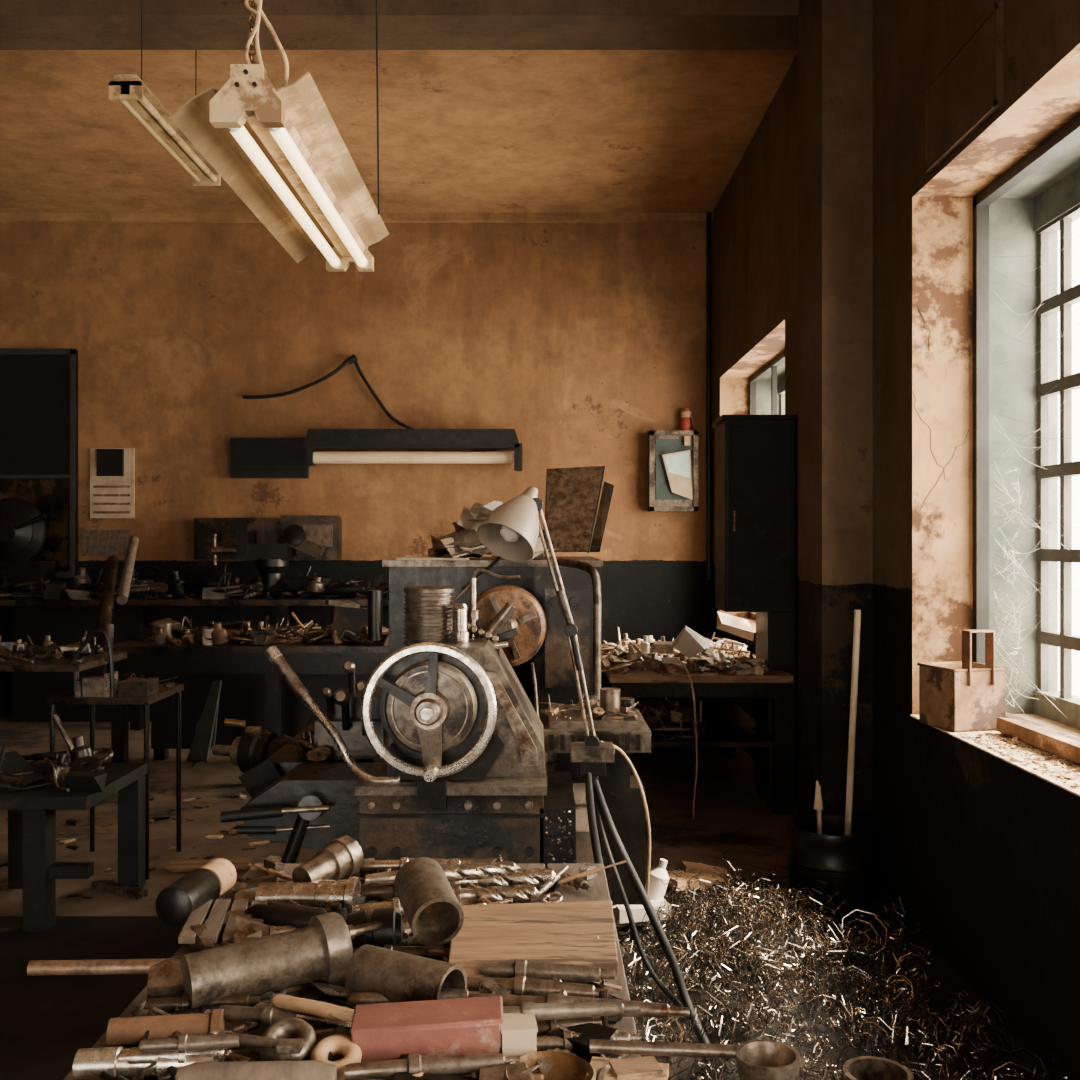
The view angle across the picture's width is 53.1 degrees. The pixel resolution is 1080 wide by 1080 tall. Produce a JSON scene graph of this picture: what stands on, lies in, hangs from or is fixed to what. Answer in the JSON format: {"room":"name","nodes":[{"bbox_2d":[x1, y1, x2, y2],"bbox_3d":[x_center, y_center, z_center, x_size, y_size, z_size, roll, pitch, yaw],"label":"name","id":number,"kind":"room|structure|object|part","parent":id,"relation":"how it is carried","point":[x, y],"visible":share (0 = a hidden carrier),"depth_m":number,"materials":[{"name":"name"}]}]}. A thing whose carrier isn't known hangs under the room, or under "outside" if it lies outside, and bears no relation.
{"room":"metal workshop","nodes":[
{"label":"metal workshop","id":0,"kind":"room"},
{"bbox_2d":[0,223,711,715],"bbox_3d":[-1.995,-0.655,9.600,7.010,4.410,0.200,0,0,0],"label":"wall","id":1,"kind":"structure","parent":0,"point":[581,340],"depth_m":9.50,"materials":[{"name":"paint"}]},
{"bbox_2d":[0,349,77,577],"bbox_3d":[-4.480,-0.670,9.447,0.840,2.000,0.095,0,0,0],"label":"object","id":2,"kind":"object","parent":1,"relation":"attached to","point":[39,387],"visible":0.8,"depth_m":9.44,"materials":[{"name":"black paint"}]},
{"bbox_2d":[81,530,129,555],"bbox_3d":[-3.815,0.026,9.480,0.420,0.228,0.020,0,0,0],"label":"notice","id":3,"kind":"object","parent":1,"relation":"attached to","point":[93,542],"visible":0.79,"depth_m":9.47,"materials":[{"name":"brown paper"}]},
{"bbox_2d":[90,448,134,517],"bbox_3d":[-3.753,-0.500,9.465,0.385,0.614,0.050,0,0,0],"label":"wall calendar","id":4,"kind":"object","parent":1,"relation":"attached to","point":[112,470],"visible":1,"depth_m":9.47,"materials":[{"name":"paper"}]},
{"bbox_2d":[194,515,341,559],"bbox_3d":[-2.367,-0.021,9.395,1.253,0.382,0.190,0,0,0],"label":"backboard","id":5,"kind":"object","parent":1,"relation":"attached to","point":[324,530],"visible":0.79,"depth_m":9.32,"materials":[{"name":"brown metal"}]},
{"bbox_2d":[230,438,308,477],"bbox_3d":[-2.367,-0.717,9.447,0.674,0.350,0.085,0,0,0],"label":"vent panel","id":6,"kind":"object","parent":1,"relation":"attached to","point":[249,457],"depth_m":9.42,"materials":[{"name":"metal"}]},
{"bbox_2d":[243,354,413,428],"bbox_3d":[-1.852,-1.288,9.450,1.495,0.678,0.060,0,0,0],"label":"cable","id":7,"kind":"object","parent":1,"relation":"attached to","point":[352,359],"depth_m":9.44,"materials":[{"name":"rubber"}]},
{"bbox_2d":[0,213,712,222],"bbox_3d":[-1.995,-2.825,9.470,7.010,0.070,0.060,0,0,0],"label":"trim","id":8,"kind":"structure","parent":1,"relation":"attached to","point":[4,217],"depth_m":9.44,"materials":[{"name":"paint"}]},
{"bbox_2d":[648,430,697,511],"bbox_3d":[1.158,-0.599,9.405,0.422,0.698,0.170,0,0,0],"label":"upper cabinet","id":9,"kind":"object","parent":1,"relation":"attached to","point":[672,454],"visible":1,"depth_m":9.34,"materials":[{"name":"grey metal"}]},
{"bbox_2d":[681,408,690,429],"bbox_3d":[1.275,-1.047,9.430,0.094,0.200,0.094,0,0,0],"label":"bottle","id":10,"kind":"object","parent":9,"relation":"on","point":[685,415],"visible":0.93,"depth_m":9.39,"materials":[{"name":"red plastic"}]},
{"bbox_2d":[0,50,797,212],"bbox_3d":[-1.800,-2.960,3.250,7.800,0.200,12.900,0,0,0],"label":"ceiling","id":11,"kind":"structure","parent":0,"point":[461,131],"depth_m":7.45,"materials":[{"name":"paint"}]},
{"bbox_2d":[108,0,220,185],"bbox_3d":[-1.870,-2.425,5.470,0.160,0.870,1.200,0,0,0],"label":"lamp","id":12,"kind":"object","parent":11,"relation":"hanging from","point":[129,90],"visible":0.98,"depth_m":5.25,"materials":[{"name":"metal"}]},
{"bbox_2d":[169,0,388,271],"bbox_3d":[-0.656,-1.883,2.987,0.318,1.955,1.310,0,0,0],"label":"lamp","id":13,"kind":"object","parent":11,"relation":"hanging from","point":[281,151],"visible":1,"depth_m":2.73,"materials":[{"name":"metal"}]},
{"bbox_2d":[0,0,797,49],"bbox_3d":[-1.995,-2.730,5.540,7.010,0.260,0.380,0,0,0],"label":"ceiling beam","id":14,"kind":"structure","parent":11,"relation":"attached to","point":[24,24],"depth_m":5.45,"materials":[{"name":"wood"}]},
{"bbox_2d":[302,429,521,470],"bbox_3d":[-1.083,-0.772,9.320,1.859,0.345,0.340,0,0,0],"label":"light fixture","id":15,"kind":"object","parent":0,"point":[315,440],"depth_m":9.18,"materials":[{"name":"metal"}]},
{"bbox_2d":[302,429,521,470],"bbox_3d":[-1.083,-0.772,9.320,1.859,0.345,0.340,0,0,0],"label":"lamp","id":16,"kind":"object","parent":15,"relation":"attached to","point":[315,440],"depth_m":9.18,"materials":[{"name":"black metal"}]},
{"bbox_2d":[0,716,1065,1079],"bbox_3d":[-1.800,1.650,3.250,7.800,0.200,12.900,0,0,0],"label":"floor","id":17,"kind":"structure","parent":0,"point":[45,1020],"depth_m":5.29,"materials":[{"name":"concrete"}]},
{"bbox_2d":[0,735,147,931],"bbox_3d":[-2.058,1.196,4.570,0.614,0.707,0.660,0,0,0],"label":"table","id":18,"kind":"object","parent":17,"relation":"on","point":[32,792],"visible":1,"depth_m":4.41,"materials":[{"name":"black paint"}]},
{"bbox_2d":[0,629,183,879],"bbox_3d":[-2.349,0.979,5.197,1.138,1.142,0.606,0,0,0],"label":"bench","id":19,"kind":"object","parent":17,"relation":"on","point":[76,657],"visible":0.98,"depth_m":4.99,"materials":[{"name":"brown metal"}]},
{"bbox_2d":[0,791,281,898],"bbox_3d":[-2.007,1.535,5.674,2.432,0.030,2.112,0,0,0],"label":"scrap","id":20,"kind":"object","parent":17,"relation":"on","point":[103,885],"visible":0.41,"depth_m":5.09,"materials":[{"name":"metal"}]},
{"bbox_2d":[0,562,388,729],"bbox_3d":[-2.700,0.868,9.022,3.810,1.365,0.818,0,0,0],"label":"workbench","id":21,"kind":"object","parent":17,"relation":"on","point":[41,608],"visible":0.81,"depth_m":9.20,"materials":[{"name":"brown metal"}]},
{"bbox_2d":[0,498,55,597],"bbox_3d":[-4.396,0.065,9.113,0.608,0.830,0.425,0,0,0],"label":"grinder","id":22,"kind":"object","parent":21,"relation":"on","point":[22,525],"visible":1,"depth_m":9.00,"materials":[{"name":"black metal"}]},
{"bbox_2d":[211,525,325,597],"bbox_3d":[-2.289,0.175,9.100,0.938,0.610,0.316,0,0,0],"label":"bench vise","id":23,"kind":"object","parent":21,"relation":"on","point":[271,558],"visible":0.85,"depth_m":9.01,"materials":[{"name":"black metal"}]},
{"bbox_2d":[187,680,221,768],"bbox_3d":[-1.993,1.096,6.446,0.123,0.490,0.341,0,0,0],"label":"panel","id":24,"kind":"object","parent":17,"relation":"on","point":[204,739],"visible":0.93,"depth_m":6.40,"materials":[{"name":"metal"}]},
{"bbox_2d":[103,599,388,762],"bbox_3d":[-1.722,0.970,7.250,2.057,1.160,0.900,0,0,0],"label":"workbench","id":25,"kind":"object","parent":17,"relation":"on","point":[253,691],"visible":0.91,"depth_m":6.99,"materials":[{"name":"brown metal"}]},
{"bbox_2d":[97,536,138,672],"bbox_3d":[-2.983,0.409,7.581,0.225,0.885,1.479,0,0,-17],"label":"leaning timber","id":26,"kind":"object","parent":25,"relation":"attached to","point":[105,619],"visible":0.8,"depth_m":7.72,"materials":[{"name":"brown wood"}]},
{"bbox_2d":[63,863,640,1079],"bbox_3d":[-0.240,1.100,1.620,0.760,0.900,1.440,0,0,0],"label":"table","id":27,"kind":"object","parent":17,"relation":"on","point":[600,892],"depth_m":1.55,"materials":[{"name":"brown wood"}]},
{"bbox_2d":[27,959,168,975],"bbox_3d":[-0.676,0.660,1.669,0.221,0.022,0.022,0,0,-2],"label":"rod","id":28,"kind":"object","parent":27,"relation":"on","point":[99,966],"visible":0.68,"depth_m":1.66,"materials":[{"name":"metal"}]},
{"bbox_2d":[72,1046,213,1079],"bbox_3d":[-0.511,0.680,1.405,0.177,0.042,0.043,0,0,0],"label":"shaft","id":29,"kind":"object","parent":27,"relation":"on","point":[88,1063],"visible":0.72,"depth_m":1.39,"materials":[{"name":"metal"}]},
{"bbox_2d":[106,1009,224,1045],"bbox_3d":[-0.520,0.680,1.502,0.150,0.044,0.044,0,0,-7],"label":"rusty pipe","id":30,"kind":"object","parent":27,"relation":"on","point":[121,1031],"visible":0.67,"depth_m":1.49,"materials":[{"name":"metal"}]},
{"bbox_2d":[147,958,183,997],"bbox_3d":[-0.558,0.670,1.632,0.060,0.078,0.077,0,0,-11],"label":"fitting","id":31,"kind":"object","parent":27,"relation":"on","point":[165,979],"visible":0.48,"depth_m":1.60,"materials":[{"name":"metal"}]},
{"bbox_2d":[119,1047,225,1063],"bbox_3d":[-0.478,0.670,1.406,0.133,0.037,0.038,0,0,0],"label":"tapered arbor","id":32,"kind":"object","parent":27,"relation":"on","point":[134,1056],"visible":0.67,"depth_m":1.39,"materials":[{"name":"metal"}]},
{"bbox_2d":[139,1034,239,1053],"bbox_3d":[-0.445,0.650,1.396,0.138,0.023,0.023,0,0,-7],"label":"tapered arbor","id":33,"kind":"object","parent":32,"relation":"on","point":[185,1043],"visible":1,"depth_m":1.39,"materials":[{"name":"grey metal"}]},
{"bbox_2d":[178,899,212,943],"bbox_3d":[-0.609,0.674,1.915,0.056,0.012,0.194,0,0,0],"label":"wooden slat","id":34,"kind":"object","parent":27,"relation":"on","point":[187,935],"depth_m":1.89,"materials":[{"name":"wood"}]},
{"bbox_2d":[155,858,236,926],"bbox_3d":[-0.643,0.660,2.035,0.076,0.076,0.200,0,0,9],"label":"wooden mallet","id":35,"kind":"object","parent":27,"relation":"on","point":[174,904],"visible":0.92,"depth_m":1.97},
{"bbox_2d":[143,993,260,1011],"bbox_3d":[-0.499,0.680,1.586,0.171,0.030,0.030,0,0,-7],"label":"tapered arbor","id":36,"kind":"object","parent":27,"relation":"on","point":[166,1004],"visible":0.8,"depth_m":1.58,"materials":[{"name":"brown metal"}]},
{"bbox_2d":[200,899,230,942],"bbox_3d":[-0.574,0.674,1.915,0.059,0.012,0.194,0,0,0],"label":"wooden slat","id":37,"kind":"object","parent":27,"relation":"on","point":[214,922],"depth_m":1.90,"materials":[{"name":"wood"}]},
{"bbox_2d":[222,899,248,943],"bbox_3d":[-0.539,0.674,1.915,0.062,0.012,0.194,0,0,0],"label":"wooden slat","id":38,"kind":"object","parent":27,"relation":"on","point":[228,935],"depth_m":1.89,"materials":[{"name":"wood"}]},
{"bbox_3d":[-0.352,0.670,1.343,0.194,0.040,0.040,0,0,-1],"label":"file handle","id":39,"kind":"part","parent":27,"relation":"part of","materials":[{"name":"wood"}]},
{"bbox_2d":[180,912,352,1008],"bbox_3d":[-0.418,0.646,1.655,0.245,0.109,0.108,0,0,-31],"label":"pipe","id":40,"kind":"object","parent":27,"relation":"on","point":[321,951],"visible":0.87,"depth_m":1.63,"materials":[{"name":"grey metal"}]},
{"bbox_2d":[348,921,381,939],"bbox_3d":[-0.323,0.640,1.751,0.144,0.023,0.023,0,0,-38],"label":"tapered arbor","id":41,"kind":"object","parent":40,"relation":"on","point":[362,929],"visible":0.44,"depth_m":1.77,"materials":[{"name":"metal"}]},
{"bbox_2d":[219,1004,337,1027],"bbox_3d":[-0.359,0.670,1.517,0.193,0.030,0.030,0,0,9],"label":"tapered arbor","id":42,"kind":"object","parent":27,"relation":"on","point":[267,1015],"visible":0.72,"depth_m":1.51,"materials":[{"name":"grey metal"}]},
{"bbox_2d":[245,902,326,928],"bbox_3d":[-0.437,0.670,1.905,0.183,0.052,0.052,0,0,19],"label":"holder","id":43,"kind":"object","parent":27,"relation":"on","point":[278,914],"visible":0.48,"depth_m":1.89,"materials":[{"name":"black metal"}]},
{"bbox_2d":[255,877,361,913],"bbox_3d":[-0.433,0.665,2.019,0.187,0.072,0.072,0,0,5],"label":"spindle sleeve","id":44,"kind":"object","parent":27,"relation":"on","point":[321,894],"visible":0.71,"depth_m":2.00,"materials":[{"name":"metal"}]},
{"bbox_2d":[272,994,353,1022],"bbox_3d":[-0.301,0.650,1.494,0.160,0.020,0.020,0,0,23],"label":"wooden handle","id":45,"kind":"object","parent":27,"relation":"on","point":[320,1009],"visible":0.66,"depth_m":1.49,"materials":[{"name":"wood"}]},
{"bbox_3d":[-0.301,0.650,1.494,0.160,0.020,0.020,0,0,23],"label":"handle","id":46,"kind":"part","parent":45,"relation":"part of","materials":[{"name":"brown wood"}]},
{"bbox_2d":[292,835,363,881],"bbox_3d":[-0.418,0.633,2.120,0.080,0.085,0.140,0,0,34],"label":"holder","id":47,"kind":"object","parent":27,"relation":"on","point":[341,857],"visible":0.88,"depth_m":2.11,"materials":[{"name":"metal"}]},
{"bbox_2d":[310,1034,361,1079],"bbox_3d":[-0.264,0.670,1.397,0.066,0.042,0.063,0,0,0],"label":"ring","id":48,"kind":"object","parent":27,"relation":"on","point":[338,1044],"depth_m":1.40,"materials":[{"name":"wood"}]},
{"bbox_2d":[99,855,630,1079],"bbox_3d":[-0.252,0.689,1.710,0.803,0.089,1.194,0,0,3],"label":"pile","id":49,"kind":"object","parent":27,"relation":"on","point":[246,887],"depth_m":1.60,"materials":[{"name":"metal"}]},
{"bbox_2d":[208,1030,302,1053],"bbox_3d":[-0.369,0.648,1.395,0.142,0.018,0.033,0,0,22],"label":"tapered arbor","id":50,"kind":"object","parent":49,"relation":"on","point":[282,1045],"visible":0.79,"depth_m":1.38,"materials":[{"name":"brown metal"}]},
{"bbox_3d":[-0.503,0.674,1.915,0.028,0.012,0.203,0,0,-11],"label":"wooden slat","id":51,"kind":"part","parent":49,"relation":"part of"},
{"bbox_2d":[269,925,296,934],"bbox_3d":[-0.449,0.680,1.869,0.136,0.028,0.027,0,0,-21],"label":"tapered arbor","id":52,"kind":"object","parent":49,"relation":"on","point":[273,929],"visible":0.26,"depth_m":1.86,"materials":[{"name":"metal"}]},
{"bbox_2d":[259,1018,316,1060],"bbox_3d":[-0.332,0.665,1.422,0.075,0.052,0.073,0,0,0],"label":"ring","id":53,"kind":"object","parent":49,"relation":"on","point":[287,1027],"visible":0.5,"depth_m":1.42,"materials":[{"name":"grey metal"}]},
{"bbox_2d":[353,945,449,957],"bbox_3d":[-0.228,0.675,1.762,0.179,0.028,0.029,0,0,0],"label":"tapered arbor","id":54,"kind":"object","parent":49,"relation":"on","point":[422,951],"visible":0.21,"depth_m":1.76,"materials":[{"name":"brown metal"}]},
{"bbox_2d":[345,944,466,1002],"bbox_3d":[-0.198,0.655,1.598,0.164,0.080,0.080,0,0,29],"label":"pipe","id":55,"kind":"object","parent":49,"relation":"on","point":[398,976],"visible":0.67,"depth_m":1.58,"materials":[{"name":"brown metal"}]},
{"bbox_2d":[361,883,454,900],"bbox_3d":[-0.253,0.670,2.065,0.180,0.046,0.046,0,0,-9],"label":"tapered arbor","id":56,"kind":"object","parent":49,"relation":"on","point":[372,892],"visible":0.31,"depth_m":2.04,"materials":[{"name":"brown metal"}]},
{"bbox_2d":[349,989,479,1005],"bbox_3d":[-0.182,0.670,1.579,0.190,0.032,0.034,0,0,0],"label":"tapered arbor","id":57,"kind":"object","parent":49,"relation":"on","point":[369,997],"visible":0.38,"depth_m":1.57,"materials":[{"name":"metal"}]},
{"bbox_2d":[394,857,463,945],"bbox_3d":[-0.185,0.595,1.784,0.086,0.114,0.146,0,0,-20],"label":"pipe","id":58,"kind":"object","parent":49,"relation":"on","point":[434,914],"visible":1,"depth_m":1.76,"materials":[{"name":"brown metal"}]},
{"bbox_2d":[345,1053,520,1079],"bbox_3d":[-0.136,0.670,1.376,0.222,0.030,0.030,0,0,-8],"label":"tapered arbor","id":59,"kind":"object","parent":49,"relation":"on","point":[415,1063],"visible":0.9,"depth_m":1.37,"materials":[{"name":"metal"}]},
{"bbox_2d":[364,861,519,885],"bbox_3d":[-0.185,0.647,2.087,0.309,0.035,0.032,0,0,-19],"label":"drill","id":60,"kind":"object","parent":49,"relation":"on","point":[475,871],"visible":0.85,"depth_m":2.09,"materials":[{"name":"metal"}]},
{"bbox_2d":[453,885,539,901],"bbox_3d":[-0.103,0.670,2.038,0.208,0.030,0.030,0,0,-6],"label":"drill","id":61,"kind":"object","parent":49,"relation":"on","point":[520,893],"visible":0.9,"depth_m":2.03,"materials":[{"name":"metal"}]},
{"bbox_2d":[449,868,555,888],"bbox_3d":[-0.099,0.670,2.125,0.273,0.038,0.038,0,0,-9],"label":"drill","id":62,"kind":"object","parent":49,"relation":"on","point":[537,877],"visible":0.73,"depth_m":2.12,"materials":[{"name":"metal"}]},
{"bbox_2d":[467,975,607,998],"bbox_3d":[-0.006,0.670,1.612,0.216,0.034,0.034,0,0,10],"label":"tapered arbor","id":63,"kind":"object","parent":49,"relation":"on","point":[521,985],"visible":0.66,"depth_m":1.60,"materials":[{"name":"metal"}]},
{"bbox_2d":[536,1017,600,1035],"bbox_3d":[0.028,0.670,1.489,0.113,0.028,0.028,0,0,-12],"label":"tapered arbor","id":64,"kind":"object","parent":49,"relation":"on","point":[543,1026],"visible":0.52,"depth_m":1.48,"materials":[{"name":"brown metal"}]},
{"bbox_2d":[503,1002,640,1020],"bbox_3d":[0.011,0.645,1.478,0.254,0.025,0.025,0,0,-5],"label":"tapered arbor","id":65,"kind":"object","parent":49,"relation":"on","point":[542,1011],"visible":0.68,"depth_m":1.47,"materials":[{"name":"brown metal"}]},
{"bbox_2d":[469,993,689,1017],"bbox_3d":[0.056,0.670,1.553,0.317,0.030,0.030,0,0,7],"label":"tapered arbor","id":66,"kind":"object","parent":49,"relation":"on","point":[648,1009],"visible":0.59,"depth_m":1.54,"materials":[{"name":"metal"}]},
{"bbox_2d":[537,1031,640,1052],"bbox_3d":[0.055,0.680,1.464,0.165,0.028,0.028,0,0,-7],"label":"tapered arbor","id":67,"kind":"object","parent":49,"relation":"on","point":[544,1043],"visible":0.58,"depth_m":1.45,"materials":[{"name":"metal"}]},
{"bbox_2d":[586,1056,668,1079],"bbox_3d":[0.112,0.677,1.377,0.102,0.017,0.058,0,0,8],"label":"wood offcut","id":68,"kind":"object","parent":49,"relation":"on","point":[638,1068],"visible":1,"depth_m":1.37,"materials":[{"name":"wood"}]},
{"bbox_2d":[590,1039,800,1079],"bbox_3d":[0.193,0.665,1.349,0.262,0.050,0.080,0,0,3],"label":"ladle","id":69,"kind":"object","parent":49,"relation":"on","point":[757,1059],"visible":1,"depth_m":1.37,"materials":[{"name":"metal"}]},
{"bbox_2d":[345,907,402,948],"bbox_3d":[-0.293,0.661,1.825,0.124,0.077,0.078,0,0,0],"label":"drill chuck","id":70,"kind":"object","parent":27,"relation":"on","point":[391,932],"visible":0.53,"depth_m":1.80,"materials":[{"name":"black metal"}]},
{"bbox_2d":[360,897,405,918],"bbox_3d":[-0.245,0.670,1.964,0.163,0.041,0.041,0,0,-13],"label":"tapered arbor","id":71,"kind":"object","parent":27,"relation":"on","point":[369,907],"visible":0.3,"depth_m":1.95,"materials":[{"name":"metal"}]},
{"bbox_2d":[362,857,469,870],"bbox_3d":[-0.255,0.670,2.225,0.222,0.032,0.034,0,0,0],"label":"tapered arbor","id":72,"kind":"object","parent":27,"relation":"on","point":[372,865],"visible":0.62,"depth_m":2.21,"materials":[{"name":"metal"}]},
{"bbox_2d":[350,996,503,1061],"bbox_3d":[-0.149,0.658,1.440,0.200,0.072,0.065,0,0,-3],"label":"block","id":73,"kind":"object","parent":27,"relation":"on","point":[382,1031],"visible":0.86,"depth_m":1.41,"materials":[{"name":"paint"}]},
{"bbox_2d":[501,1013,537,1055],"bbox_3d":[-0.029,0.668,1.441,0.048,0.053,0.053,0,0,-6],"label":"wood block","id":74,"kind":"object","parent":27,"relation":"on","point":[519,1031],"visible":0.68,"depth_m":1.42,"materials":[{"name":"wood"}]},
{"bbox_2d":[448,900,617,979],"bbox_3d":[-0.011,0.669,1.821,0.283,0.028,0.288,0,0,0],"label":"wooden board","id":75,"kind":"object","parent":27,"relation":"on","point":[490,935],"visible":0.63,"depth_m":1.78,"materials":[{"name":"brown wood"}]},
{"bbox_2d":[478,959,614,981],"bbox_3d":[-0.003,0.670,1.677,0.239,0.034,0.034,0,0,7],"label":"tapered arbor","id":76,"kind":"object","parent":27,"relation":"on","point":[537,970],"visible":0.77,"depth_m":1.66,"materials":[{"name":"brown metal"}]},
{"bbox_2d":[504,1051,595,1079],"bbox_3d":[0.013,0.683,1.355,0.116,0.033,0.116,0,0,0],"label":"brass bowl","id":77,"kind":"object","parent":27,"relation":"on","point":[566,1066],"visible":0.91,"depth_m":1.39,"materials":[{"name":"metal"}]},
{"bbox_2d":[212,556,650,904],"bbox_3d":[-0.389,0.811,4.190,1.499,1.478,2.620,0,0,0],"label":"metal lathe","id":78,"kind":"object","parent":17,"relation":"on","point":[462,749],"visible":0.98,"depth_m":3.13,"materials":[{"name":"black metal"}]},
{"bbox_2d":[396,501,556,559],"bbox_3d":[-0.245,-0.015,4.737,0.709,0.314,0.544,0,0,0],"label":"pile","id":79,"kind":"object","parent":78,"relation":"on","point":[464,543],"visible":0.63,"depth_m":4.60,"materials":[{"name":"brown metal"}]},
{"bbox_2d":[461,486,650,894],"bbox_3d":[0.079,0.526,3.388,0.656,1.387,0.437,0,0,0],"label":"work lamp","id":80,"kind":"object","parent":78,"relation":"on","point":[511,531],"depth_m":3.29,"materials":[{"name":"metal"}]},
{"bbox_3d":[0.294,0.920,3.459,0.069,0.597,0.306,0,0,33],"label":"hanging wire","id":81,"kind":"part","parent":80,"relation":"part of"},
{"bbox_2d":[584,772,709,1043],"bbox_3d":[0.320,1.082,2.847,0.378,0.792,0.930,0,0,0],"label":"power cable","id":82,"kind":"object","parent":80,"relation":"attached to","point":[602,811],"visible":0.56,"depth_m":3.12,"materials":[{"name":"rubber"}]},
{"bbox_2d":[544,466,604,552],"bbox_3d":[0.134,-0.139,4.737,0.268,0.388,0.294,0,0,11],"label":"board","id":83,"kind":"object","parent":78,"relation":"on","point":[572,494],"visible":0.86,"depth_m":4.74,"materials":[{"name":"wood"}]},
{"bbox_2d":[590,481,613,551],"bbox_3d":[0.277,-0.107,4.792,0.048,0.318,0.244,0,0,20],"label":"plank","id":84,"kind":"object","parent":78,"relation":"on","point":[607,492],"visible":1,"depth_m":4.78,"materials":[{"name":"brown wood"}]},
{"bbox_2d":[601,611,792,813],"bbox_3d":[0.878,1.004,6.975,1.083,1.092,1.850,0,0,0],"label":"workbench","id":85,"kind":"object","parent":17,"relation":"on","point":[649,671],"visible":0.96,"depth_m":6.24,"materials":[{"name":"brown wood"}]},
{"bbox_2d":[681,662,697,819],"bbox_3d":[0.870,1.252,5.983,0.176,1.154,0.025,0,0,7],"label":"hanging wire","id":86,"kind":"object","parent":85,"relation":"hanging from","point":[684,666],"visible":0.79,"depth_m":5.97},
{"bbox_2d":[711,415,797,805],"bbox_3d":[1.280,0.410,6.473,0.440,2.280,0.413,0,0,0],"label":"tall cabinet","id":87,"kind":"object","parent":17,"relation":"on","point":[755,454],"visible":0.97,"depth_m":6.29,"materials":[{"name":"metal"}]},
{"bbox_2d":[614,850,1070,1079],"bbox_3d":[0.792,1.350,3.635,1.415,0.396,2.518,0,0,0],"label":"heap","id":88,"kind":"object","parent":17,"relation":"on","point":[754,964],"visible":0.87,"depth_m":3.35,"materials":[{"name":"metal"}]},
{"bbox_2d":[613,860,730,922],"bbox_3d":[0.532,1.428,4.396,0.264,0.112,0.909,0,0,28],"label":"scrap","id":89,"kind":"object","parent":88,"relation":"on","point":[638,911],"visible":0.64,"depth_m":4.53,"materials":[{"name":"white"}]},
{"bbox_2d":[645,859,668,899],"bbox_3d":[0.445,1.310,4.150,0.105,0.169,0.079,0,0,0],"label":"plastic bottle","id":90,"kind":"object","parent":89,"relation":"on","point":[657,890],"visible":0.88,"depth_m":4.12,"materials":[{"name":"plastic"}]},
{"bbox_2d":[787,814,877,918],"bbox_3d":[1.230,1.375,4.550,0.369,0.350,0.369,0,0,0],"label":"drum","id":91,"kind":"object","parent":88,"relation":"on","point":[835,859],"visible":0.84,"depth_m":4.41,"materials":[{"name":"black metal"}]},
{"bbox_2d":[813,781,822,833],"bbox_3d":[1.190,1.260,4.616,0.044,0.461,0.052,0,0,0],"label":"brush","id":92,"kind":"object","parent":91,"relation":"in","point":[818,805],"visible":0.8,"depth_m":4.61,"materials":[{"name":"wood"}]},
{"bbox_2d":[844,610,860,835],"bbox_3d":[1.333,0.895,4.620,0.104,1.192,0.028,0,0,-32],"label":"handle","id":93,"kind":"object","parent":91,"relation":"on","point":[857,613],"visible":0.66,"depth_m":4.61,"materials":[{"name":"wood"}]},
{"bbox_2d":[843,1056,913,1079],"bbox_3d":[0.876,1.465,2.800,0.176,0.170,0.176,0,0,0],"label":"metal bucket","id":94,"kind":"object","parent":17,"relation":"on","point":[863,1067],"visible":1,"depth_m":2.86,"materials":[{"name":"metal"}]},
{"bbox_2d":[712,0,1079,1079],"bbox_3d":[1.805,-0.655,3.250,0.590,4.410,12.900,0,0,0],"label":"wall","id":95,"kind":"structure","parent":0,"point":[983,850],"depth_m":4.38,"materials":[{"name":"paint"}]},
{"bbox_2d":[706,212,710,579],"bbox_3d":[1.475,-1.255,9.440,0.044,3.210,0.044,0,0,0],"label":"drain pipe","id":96,"kind":"object","parent":95,"relation":"attached to","point":[708,214],"visible":1,"depth_m":9.42,"materials":[{"name":"black metal"}]},
{"bbox_2d":[749,351,784,619],"bbox_3d":[1.925,-0.355,7.860,0.340,2.010,2.400,0,0,0],"label":"window","id":97,"kind":"structure","parent":95,"relation":"in","point":[767,385],"depth_m":9.02,"materials":[{"name":"glass"}]},
{"bbox_2d":[798,0,872,822],"bbox_3d":[1.395,-0.655,5.125,0.230,4.410,0.450,0,0,0],"label":"pilaster","id":98,"kind":"object","parent":95,"relation":"attached to","point":[835,37],"visible":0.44,"depth_m":4.90,"materials":[{"name":"paint"}]},
{"bbox_2d":[913,306,968,511],"bbox_3d":[1.627,-0.532,4.379,0.227,0.836,0.002,0,0,0],"label":"crack","id":99,"kind":"object","parent":95,"relation":"attached to","point":[917,306],"visible":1,"depth_m":4.38,"materials":[{"name":"paint"}]},
{"bbox_2d":[924,3,1002,172],"bbox_3d":[1.498,-1.585,3.850,0.023,0.330,0.660,0,0,0],"label":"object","id":100,"kind":"object","parent":95,"relation":"attached to","point":[967,89],"visible":1,"depth_m":3.79,"materials":[{"name":"paint"}]},
{"bbox_2d":[910,715,1079,796],"bbox_3d":[1.630,0.683,3.340,0.260,0.072,2.080,0,0,0],"label":"window sill","id":101,"kind":"structure","parent":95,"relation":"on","point":[1054,758],"depth_m":3.56,"materials":[{"name":"stone"}]},
{"bbox_2d":[917,629,1006,732],"bbox_3d":[1.601,0.521,4.095,0.230,0.374,0.240,0,0,-14],"label":"metal box","id":102,"kind":"object","parent":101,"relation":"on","point":[965,695],"visible":0.95,"depth_m":4.00,"materials":[{"name":"beige paint"}]},
{"bbox_2d":[973,113,1079,741],"bbox_3d":[1.925,-0.340,3.340,0.340,2.100,2.080,0,0,0],"label":"window","id":103,"kind":"structure","parent":95,"relation":"in","point":[1022,211],"depth_m":4.37,"materials":[{"name":"metal"}]},
{"bbox_2d":[994,226,1079,720],"bbox_3d":[1.898,-0.208,4.116,0.165,1.912,0.432,0,0,0],"label":"cobweb","id":104,"kind":"object","parent":95,"relation":"attached to","point":[1014,604],"visible":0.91,"depth_m":4.26}
]}

